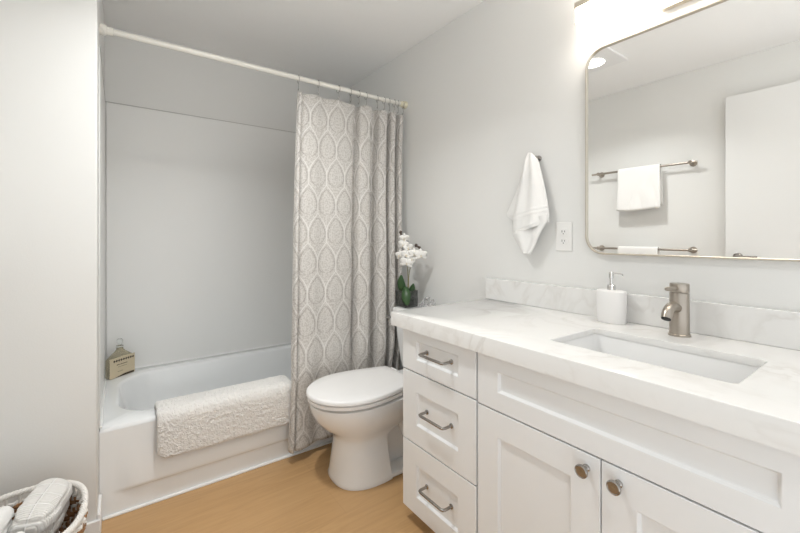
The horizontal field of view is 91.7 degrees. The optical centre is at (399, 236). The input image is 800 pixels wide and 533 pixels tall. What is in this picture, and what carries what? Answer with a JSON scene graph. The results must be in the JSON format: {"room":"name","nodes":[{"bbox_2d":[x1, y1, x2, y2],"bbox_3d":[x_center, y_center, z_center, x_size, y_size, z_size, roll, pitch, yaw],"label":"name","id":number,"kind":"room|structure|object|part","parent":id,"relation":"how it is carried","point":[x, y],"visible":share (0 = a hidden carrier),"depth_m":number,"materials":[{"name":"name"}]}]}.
{"room":"bathroom","nodes":[
{"label":"bathroom","id":0,"kind":"room"},
{"bbox_2d":[0,0,104,531],"bbox_3d":[-1.548,-0.033,1.737,0.337,2.365,0.970,0,0,-36],"label":"wall","id":1,"kind":"structure","parent":0,"point":[49,49],"depth_m":1.36,"materials":[{"name":"white paint"}]},
{"bbox_2d":[59,519,100,532],"bbox_3d":[-1.255,1.100,1.343,0.347,0.100,0.012,0,0,-36],"label":"baseboard","id":2,"kind":"structure","parent":1,"relation":"attached to","point":[94,526],"depth_m":1.43,"materials":[{"name":"white paint"}]},
{"bbox_2d":[97,494,101,527],"bbox_3d":[-1.165,1.093,1.505,0.010,0.115,0.144,0,0,-36],"label":"baseboard","id":3,"kind":"structure","parent":1,"relation":"attached to","point":[99,512],"depth_m":1.51,"materials":[{"name":"white paint"}]},
{"bbox_2d":[99,46,104,428],"bbox_3d":[-1.458,0.002,1.901,0.003,1.553,0.810,0,0,-36],"label":"trim","id":4,"kind":"structure","parent":1,"relation":"attached to","point":[101,86],"depth_m":1.73,"materials":[{"name":"white"}]},
{"bbox_2d":[105,26,348,360],"bbox_3d":[-1.221,-0.033,2.635,1.922,2.365,0.100,0,0,-36],"label":"wall","id":5,"kind":"structure","parent":0,"point":[139,74],"depth_m":2.50,"materials":[{"name":"white paint"}]},
{"bbox_2d":[100,342,290,428],"bbox_3d":[-0.821,0.778,2.366,1.578,0.012,0.794,0,0,-36],"label":"trim","id":6,"kind":"structure","parent":5,"relation":"attached to","point":[104,389],"depth_m":2.42,"materials":[{"name":"white plastic"}]},
{"bbox_2d":[100,47,295,132],"bbox_3d":[-0.822,-0.777,2.369,1.581,0.004,0.800,0,0,-36],"label":"trim","id":7,"kind":"structure","parent":5,"relation":"attached to","point":[100,47],"depth_m":2.44,"materials":[{"name":"grey"}]},
{"bbox_2d":[106,102,295,366],"bbox_3d":[-1.052,0.002,2.692,1.573,1.553,0.008,0,0,-36],"label":"wall panel","id":8,"kind":"object","parent":5,"relation":"attached to","point":[199,211],"depth_m":2.49,"materials":[{"name":"white"}]},
{"bbox_2d":[101,443,434,532],"bbox_3d":[-0.354,1.180,1.442,2.122,0.060,3.050,0,0,-36],"label":"floor","id":9,"kind":"structure","parent":0,"point":[297,493],"depth_m":1.65,"materials":[{"name":"brown wood"}]},
{"bbox_2d":[0,480,88,532],"bbox_3d":[-1.090,0.977,1.105,0.321,0.343,0.384,0,0,-36],"label":"wicker basket","id":10,"kind":"object","parent":9,"relation":"on","point":[74,521],"visible":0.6,"depth_m":1.23,"materials":[{"name":"white wicker"}]},
{"bbox_2d":[0,506,13,532],"bbox_3d":[-1.121,0.808,1.054,0.079,0.090,0.153,0,0,-27],"label":"folded towel","id":11,"kind":"object","parent":10,"relation":"in","point":[6,512],"visible":0.94,"depth_m":1.08,"materials":[{"name":"white fabric"}]},
{"bbox_2d":[7,478,72,532],"bbox_3d":[-1.084,0.840,1.171,0.117,0.145,0.196,0,0,-21],"label":"folded towel","id":12,"kind":"object","parent":10,"relation":"in","point":[44,510],"visible":1,"depth_m":1.14,"materials":[{"name":"fabric"}]},
{"bbox_2d":[99,343,403,519],"bbox_3d":[-0.811,0.965,2.356,1.582,0.370,0.816,0,0,-36],"label":"bathtub","id":13,"kind":"object","parent":9,"relation":"on","point":[132,472],"visible":0.32,"depth_m":1.85,"materials":[{"name":"white ceramic"}]},
{"bbox_2d":[105,338,134,379],"bbox_3d":[-1.575,0.676,2.184,0.039,0.205,0.146,0,0,16],"label":"bottle","id":14,"kind":"object","parent":13,"relation":"on","point":[121,362],"visible":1,"depth_m":2.17,"materials":[{"name":"beige glass"}]},
{"bbox_3d":[-1.577,0.698,2.184,0.036,0.161,0.140,0,0,16],"label":"glass","id":15,"kind":"part","parent":14,"relation":"part of","materials":[{"name":"beige glass"}]},
{"bbox_2d":[103,440,331,520],"bbox_3d":[-0.571,1.146,2.037,1.573,0.014,0.014,0,0,-36],"label":"trim","id":16,"kind":"structure","parent":13,"relation":"attached to","point":[328,442],"depth_m":1.80,"materials":[{"name":"white"}]},
{"bbox_2d":[154,375,290,458],"bbox_3d":[-0.845,0.851,1.903,0.603,0.221,0.199,0,0,-36],"label":"bath mat","id":17,"kind":"object","parent":13,"relation":"on","point":[195,421],"visible":0.98,"depth_m":1.81,"materials":[{"name":"white fabric"}]},
{"bbox_2d":[99,343,400,433],"bbox_3d":[-0.815,0.965,2.362,1.582,0.370,0.801,0,0,-36],"label":"basin","id":18,"kind":"object","parent":13,"relation":"in","point":[130,398],"depth_m":2.32,"materials":[{"name":"white ceramic"}]},
{"bbox_2d":[306,304,430,490],"bbox_3d":[-0.087,0.779,1.997,0.809,0.742,0.446,0,0,-36],"label":"toilet","id":19,"kind":"object","parent":9,"relation":"on","point":[362,409],"visible":0.66,"depth_m":1.79,"materials":[{"name":"white ceramic"}]},
{"bbox_3d":[-0.203,0.726,1.904,0.511,0.028,0.392,0,0,-36],"label":"lid","id":20,"kind":"part","parent":19,"relation":"part of","materials":[{"name":"white plastic"}]},
{"bbox_3d":[-0.204,0.750,1.904,0.502,0.020,0.386,0,0,-36],"label":"seat","id":21,"kind":"part","parent":19,"relation":"part of","materials":[{"name":"white plastic"}]},
{"bbox_3d":[0.162,0.597,2.170,0.203,0.314,0.416,0,0,-36],"label":"tank","id":22,"kind":"part","parent":19,"relation":"part of","materials":[{"name":"white ceramic"}]},
{"bbox_2d":[395,231,426,307],"bbox_3d":[0.059,0.184,2.275,0.148,0.445,0.150,0,0,-36],"label":"potted orchid","id":23,"kind":"object","parent":19,"relation":"on","point":[406,297],"visible":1,"depth_m":2.26,"materials":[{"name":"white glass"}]},
{"bbox_3d":[-0.003,0.102,2.283,0.016,0.056,0.066,0,0,-43],"label":"flower","id":24,"kind":"part","parent":23,"relation":"part of","materials":[{"name":"white plant"}]},
{"bbox_3d":[0.022,0.040,2.279,0.073,0.063,0.015,0,0,33],"label":"flower","id":25,"kind":"part","parent":23,"relation":"part of","materials":[{"name":"white plant"}]},
{"bbox_3d":[0.026,0.000,2.281,0.063,0.050,0.023,0,0,21],"label":"flower","id":26,"kind":"part","parent":23,"relation":"part of","materials":[{"name":"white plant"}]},
{"bbox_3d":[0.038,0.096,2.264,0.071,0.059,0.016,0,0,6],"label":"flower","id":27,"kind":"part","parent":23,"relation":"part of","materials":[{"name":"white plant"}]},
{"bbox_3d":[0.040,0.360,2.291,0.092,0.095,0.092,0,0,-36],"label":"pot","id":28,"kind":"part","parent":23,"relation":"part of","materials":[{"name":"clear glass"}]},
{"bbox_3d":[0.040,0.144,2.262,0.083,0.070,0.020,0,0,0],"label":"flower","id":29,"kind":"part","parent":23,"relation":"part of","materials":[{"name":"white plant"}]},
{"bbox_3d":[0.046,0.059,2.271,0.061,0.051,0.017,0,0,-12],"label":"flower","id":30,"kind":"part","parent":23,"relation":"part of","materials":[{"name":"white plant"}]},
{"bbox_3d":[0.082,0.091,2.263,0.071,0.058,0.018,0,0,-3],"label":"flower","id":31,"kind":"part","parent":23,"relation":"part of","materials":[{"name":"white plant"}]},
{"bbox_3d":[0.120,0.098,2.255,0.079,0.065,0.016,0,0,-12],"label":"flower","id":32,"kind":"part","parent":23,"relation":"part of","materials":[{"name":"white plant"}]},
{"bbox_3d":[0.158,0.424,2.167,0.214,0.032,0.434,0,0,-36],"label":"tank lid","id":33,"kind":"part","parent":19,"relation":"part of","materials":[{"name":"white ceramic"}]},
{"bbox_2d":[420,296,435,307],"bbox_3d":[0.158,0.369,2.173,0.090,0.070,0.100,0,0,-36],"label":"ornament","id":34,"kind":"object","parent":19,"relation":"on","point":[432,303],"visible":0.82,"depth_m":2.17,"materials":[{"name":"white"}]},
{"bbox_2d":[403,329,478,532],"bbox_3d":[0.347,0.758,1.585,0.612,0.783,0.404,0,0,-36],"label":"base cabinet","id":35,"kind":"object","parent":9,"relation":"on","point":[440,378],"visible":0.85,"depth_m":1.41,"materials":[{"name":"white paint"}]},
{"bbox_3d":[0.124,0.953,1.413,0.047,0.018,0.152,0,0,-36],"label":"handle","id":36,"kind":"part","parent":35,"relation":"part of","materials":[{"name":"silver metal"}]},
{"bbox_3d":[0.124,0.668,1.413,0.047,0.018,0.152,0,0,-36],"label":"handle","id":37,"kind":"part","parent":35,"relation":"part of","materials":[{"name":"silver metal"}]},
{"bbox_3d":[0.124,0.442,1.413,0.047,0.018,0.152,0,0,-36],"label":"handle","id":38,"kind":"part","parent":35,"relation":"part of","materials":[{"name":"silver metal"}]},
{"bbox_3d":[0.137,0.954,1.434,0.018,0.272,0.401,0,0,-36],"label":"drawer","id":39,"kind":"part","parent":35,"relation":"part of","materials":[{"name":"white paint"}]},
{"bbox_3d":[0.137,0.453,1.434,0.018,0.156,0.401,0,0,-36],"label":"drawer","id":40,"kind":"part","parent":35,"relation":"part of","materials":[{"name":"white paint"}]},
{"bbox_3d":[0.137,0.674,1.434,0.018,0.277,0.401,0,0,-36],"label":"drawer","id":41,"kind":"part","parent":35,"relation":"part of","materials":[{"name":"white paint"}]},
{"bbox_2d":[478,353,799,532],"bbox_3d":[0.709,0.758,1.095,0.604,0.783,0.808,0,0,-36],"label":"base cabinet","id":42,"kind":"object","parent":9,"relation":"on","point":[556,455],"visible":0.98,"depth_m":0.93,"materials":[{"name":"white paint"}]},
{"bbox_3d":[0.376,0.815,1.105,0.018,0.549,0.395,0,0,-36],"label":"door","id":43,"kind":"part","parent":42,"relation":"part of","materials":[{"name":"white paint"}]},
{"bbox_3d":[0.453,0.575,0.959,0.030,0.033,0.033,0,0,-36],"label":"knob","id":44,"kind":"part","parent":42,"relation":"part of","materials":[{"name":"silver metal"}]},
{"bbox_2d":[391,298,799,455],"bbox_3d":[0.588,0.338,1.268,0.601,0.055,1.300,0,0,-36],"label":"countertop","id":45,"kind":"structure","parent":42,"relation":"on","point":[763,408],"depth_m":1.00,"materials":[{"name":"white stone"}]},
{"bbox_2d":[596,272,626,324],"bbox_3d":[0.769,0.219,1.412,0.063,0.182,0.101,0,0,-36],"label":"soap dispenser","id":46,"kind":"object","parent":45,"relation":"on","point":[611,303],"visible":1,"depth_m":1.39,"materials":[{"name":"white ceramic"}]},
{"bbox_2d":[596,289,626,324],"bbox_3d":[0.769,0.251,1.412,0.063,0.118,0.101,0,0,-36],"label":"bottle","id":47,"kind":"object","parent":46,"relation":"attached to","point":[611,304],"depth_m":1.38,"materials":[{"name":"white ceramic"}]},
{"bbox_2d":[563,334,759,383],"bbox_3d":[0.685,0.445,1.071,0.303,0.229,0.477,0,0,-36],"label":"sink","id":48,"kind":"object","parent":45,"relation":"in","point":[704,366],"visible":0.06,"depth_m":1.14,"materials":[{"name":"white ceramic"}]},
{"bbox_2d":[661,282,690,337],"bbox_3d":[0.847,0.228,1.198,0.146,0.164,0.060,0,0,-36],"label":"faucet","id":49,"kind":"object","parent":45,"relation":"on","point":[677,311],"visible":1,"depth_m":1.20,"materials":[{"name":"silver metal"}]},
{"bbox_3d":[0.830,0.225,1.187,0.105,0.052,0.029,0,0,-36],"label":"spout","id":50,"kind":"part","parent":49,"relation":"part of","materials":[{"name":"silver metal"}]},
{"bbox_3d":[0.850,0.160,1.201,0.130,0.028,0.052,0,0,-36],"label":"lever","id":51,"kind":"part","parent":49,"relation":"part of","materials":[{"name":"silver metal"}]},
{"bbox_3d":[0.499,0.575,0.896,0.030,0.033,0.033,0,0,-36],"label":"knob","id":52,"kind":"part","parent":42,"relation":"part of","materials":[{"name":"silver metal"}]},
{"bbox_3d":[0.614,0.815,0.778,0.018,0.549,0.407,0,0,-36],"label":"door","id":53,"kind":"part","parent":42,"relation":"part of","materials":[{"name":"white paint"}]},
{"bbox_2d":[103,0,483,87],"bbox_3d":[-0.354,-1.255,1.442,2.122,0.080,3.050,0,0,-36],"label":"ceiling","id":54,"kind":"structure","parent":0,"point":[338,42],"depth_m":2.25,"materials":[{"name":"white paint"}]},
{"bbox_2d":[349,0,799,311],"bbox_3d":[0.464,-0.033,2.036,0.100,2.365,3.050,0,0,-36],"label":"wall","id":55,"kind":"structure","parent":0,"point":[502,82],"depth_m":1.88,"materials":[{"name":"white paint"}]},
{"bbox_2d":[99,23,407,108],"bbox_3d":[-0.603,-0.862,2.071,1.584,0.046,0.046,0,0,-36],"label":"shower rod","id":56,"kind":"object","parent":55,"relation":"attached to","point":[104,29],"visible":0.98,"depth_m":1.90,"materials":[{"name":"white metal"}]},
{"bbox_2d":[99,23,113,35],"bbox_3d":[-1.224,-0.862,1.620,0.048,0.046,0.046,0,0,-36],"label":"cup","id":57,"kind":"object","parent":56,"relation":"on","point":[104,29],"depth_m":1.61,"materials":[{"name":"white metal"}]},
{"bbox_2d":[400,101,407,108],"bbox_3d":[0.018,-0.862,2.522,0.048,0.046,0.046,0,0,-36],"label":"cup","id":58,"kind":"object","parent":56,"relation":"on","point":[404,104],"depth_m":2.51,"materials":[{"name":"beige rubber"}]},
{"label":"curtain ring","id":59,"kind":"object","parent":56,"relation":"hanging from","visible":0},
{"bbox_2d":[288,92,403,453],"bbox_3d":[-0.264,0.148,2.245,0.821,1.880,0.191,0,0,-36],"label":"shower curtain","id":60,"kind":"object","parent":59,"relation":"hanging from","point":[347,213],"visible":0.83,"depth_m":2.20,"materials":[{"name":"fabric"}]},
{"bbox_2d":[556,222,571,250],"bbox_3d":[0.689,-0.002,1.633,0.009,0.120,0.072,0,0,-36],"label":"power outlet","id":61,"kind":"object","parent":55,"relation":"attached to","point":[563,229],"visible":1,"depth_m":1.63,"materials":[{"name":"white plastic"}]},
{"bbox_2d":[560,229,566,234],"bbox_3d":[0.688,-0.021,1.631,0.003,0.028,0.033,0,0,-36],"label":"receptacle","id":62,"kind":"object","parent":61,"relation":"attached to","point":[562,231],"depth_m":1.63,"materials":[{"name":"grey plastic"}]},
{"bbox_2d":[560,238,566,244],"bbox_3d":[0.688,0.018,1.631,0.003,0.028,0.033,0,0,-36],"label":"receptacle","id":63,"kind":"object","parent":61,"relation":"attached to","point":[563,241],"depth_m":1.63,"materials":[{"name":"grey plastic"}]},
{"bbox_2d":[574,0,691,28],"bbox_3d":[0.920,-0.836,1.229,0.110,0.121,0.714,0,0,-36],"label":"vanity light","id":64,"kind":"object","parent":55,"relation":"attached to","point":[586,12],"visible":1,"depth_m":1.42,"materials":[{"name":"white glass"}]},
{"bbox_2d":[576,0,642,26],"bbox_3d":[0.901,-0.847,1.215,0.051,0.062,0.705,0,0,-36],"label":"diffuser","id":65,"kind":"object","parent":64,"relation":"attached to","point":[588,12],"depth_m":1.43,"materials":[{"name":"white glass"}]},
{"bbox_2d":[485,278,799,350],"bbox_3d":[0.821,0.258,1.440,0.020,0.104,1.305,0,0,-36],"label":"backsplash","id":66,"kind":"structure","parent":55,"relation":"attached to","point":[765,326],"depth_m":1.25,"materials":[{"name":"white stone"}]},
{"bbox_2d":[585,0,799,261],"bbox_3d":[0.954,-0.332,1.254,0.023,0.797,0.718,0,0,-36],"label":"mirror","id":67,"kind":"object","parent":55,"relation":"attached to","point":[692,118],"visible":1,"depth_m":1.24,"materials":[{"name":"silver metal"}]},
{"bbox_3d":[0.609,-0.350,1.724,0.030,0.026,0.026,0,0,-36],"label":"towel hook","id":68,"kind":"object","parent":55,"relation":"attached to","visible":0},
{"bbox_2d":[507,153,548,253],"bbox_3d":[0.561,-0.151,1.742,0.055,0.453,0.239,0,0,-34],"label":"hand towel","id":69,"kind":"object","parent":68,"relation":"hanging from","point":[528,210],"visible":1,"depth_m":1.71,"materials":[{"name":"white fabric"}]}
]}

